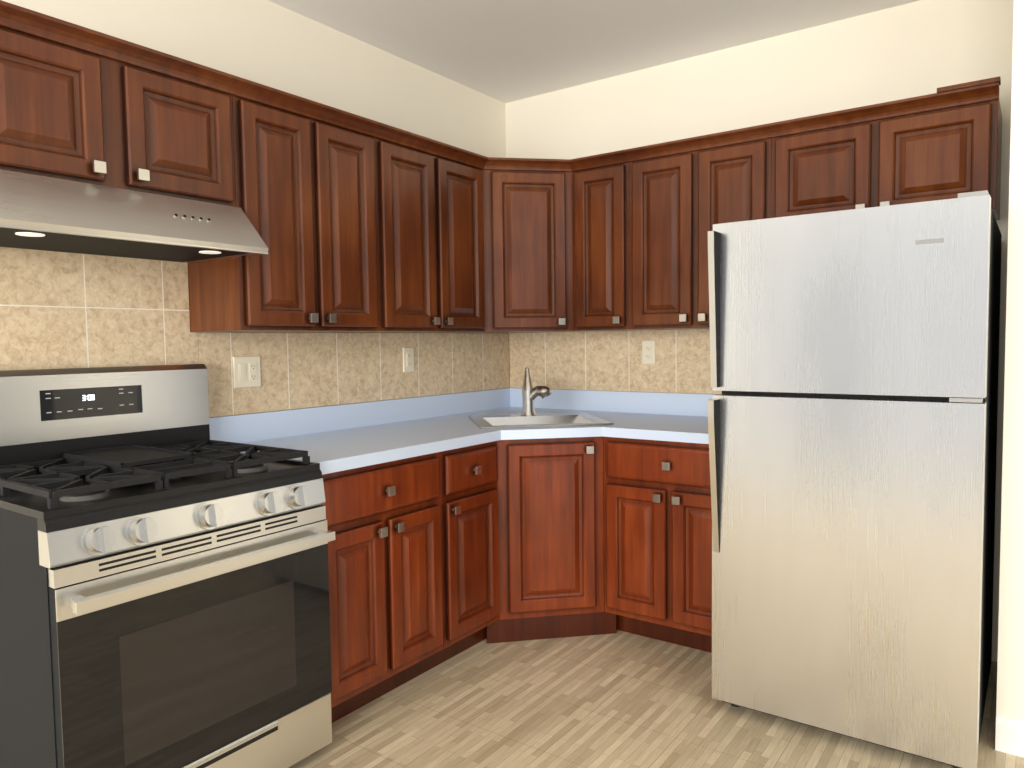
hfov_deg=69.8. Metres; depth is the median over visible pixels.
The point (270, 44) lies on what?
wall
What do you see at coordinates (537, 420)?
sink
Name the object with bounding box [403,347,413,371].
outlet
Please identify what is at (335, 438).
countertop
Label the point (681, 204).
upper cabinet
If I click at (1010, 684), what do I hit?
wall
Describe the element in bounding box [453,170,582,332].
upper cabinet
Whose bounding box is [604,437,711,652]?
base cabinet
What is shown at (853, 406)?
fridge
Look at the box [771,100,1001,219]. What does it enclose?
upper cabinet
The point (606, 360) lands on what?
tile backsplash
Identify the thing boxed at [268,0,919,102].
ceiling
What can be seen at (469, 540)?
base cabinet
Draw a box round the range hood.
[0,169,267,262]
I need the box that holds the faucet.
[521,368,551,415]
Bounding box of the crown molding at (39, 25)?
[0,0,1000,171]
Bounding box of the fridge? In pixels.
[708,190,1001,767]
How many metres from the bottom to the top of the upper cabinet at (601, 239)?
0.773 m
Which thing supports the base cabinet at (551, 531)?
on the floor
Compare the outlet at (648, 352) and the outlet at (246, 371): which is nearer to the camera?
the outlet at (246, 371)
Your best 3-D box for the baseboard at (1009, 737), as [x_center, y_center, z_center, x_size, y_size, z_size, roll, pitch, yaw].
[2.238,1.095,1.728,1.840,0.105,0.014,2,4,36]
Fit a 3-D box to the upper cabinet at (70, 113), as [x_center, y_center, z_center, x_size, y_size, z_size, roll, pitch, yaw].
[-1.229,-0.743,2.148,0.349,0.376,0.764,2,4,36]
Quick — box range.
[0,364,334,767]
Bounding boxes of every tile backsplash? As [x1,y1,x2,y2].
[0,247,508,416]
[509,329,721,393]
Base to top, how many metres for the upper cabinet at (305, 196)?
0.773 m
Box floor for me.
[288,630,1023,767]
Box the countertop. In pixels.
[209,388,715,474]
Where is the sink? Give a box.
[468,412,613,428]
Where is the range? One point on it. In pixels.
(164, 586)
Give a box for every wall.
[2,0,505,417]
[505,0,1013,661]
[996,0,1023,720]
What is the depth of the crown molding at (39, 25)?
2.63 m
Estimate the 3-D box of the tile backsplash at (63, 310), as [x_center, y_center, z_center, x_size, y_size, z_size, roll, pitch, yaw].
[-0.802,-0.192,3.058,0.008,0.835,2.678,2,4,36]
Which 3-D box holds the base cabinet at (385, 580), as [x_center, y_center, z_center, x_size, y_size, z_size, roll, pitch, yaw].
[-0.670,0.694,2.721,0.654,0.870,0.599,2,4,36]
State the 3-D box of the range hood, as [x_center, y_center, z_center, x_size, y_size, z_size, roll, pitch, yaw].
[-1.172,-0.472,2.126,0.460,0.160,0.757,2,4,36]
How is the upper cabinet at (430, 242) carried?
attached to the wall at (270, 44)
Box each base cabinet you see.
[322,452,442,722]
[429,441,499,669]
[485,436,615,643]
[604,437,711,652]
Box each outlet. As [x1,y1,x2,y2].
[233,356,260,387]
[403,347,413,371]
[642,341,655,363]
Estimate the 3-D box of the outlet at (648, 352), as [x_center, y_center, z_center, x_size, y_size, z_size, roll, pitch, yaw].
[0.678,-0.157,3.644,0.072,0.117,0.010,2,4,36]
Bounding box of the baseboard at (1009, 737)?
[995,715,1023,756]
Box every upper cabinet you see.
[0,26,235,206]
[187,95,378,331]
[338,137,484,332]
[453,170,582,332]
[573,162,634,330]
[629,138,771,329]
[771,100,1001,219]
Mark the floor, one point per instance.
(620, 699)
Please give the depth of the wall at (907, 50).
3.17 m
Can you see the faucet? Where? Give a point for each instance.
(530, 393)

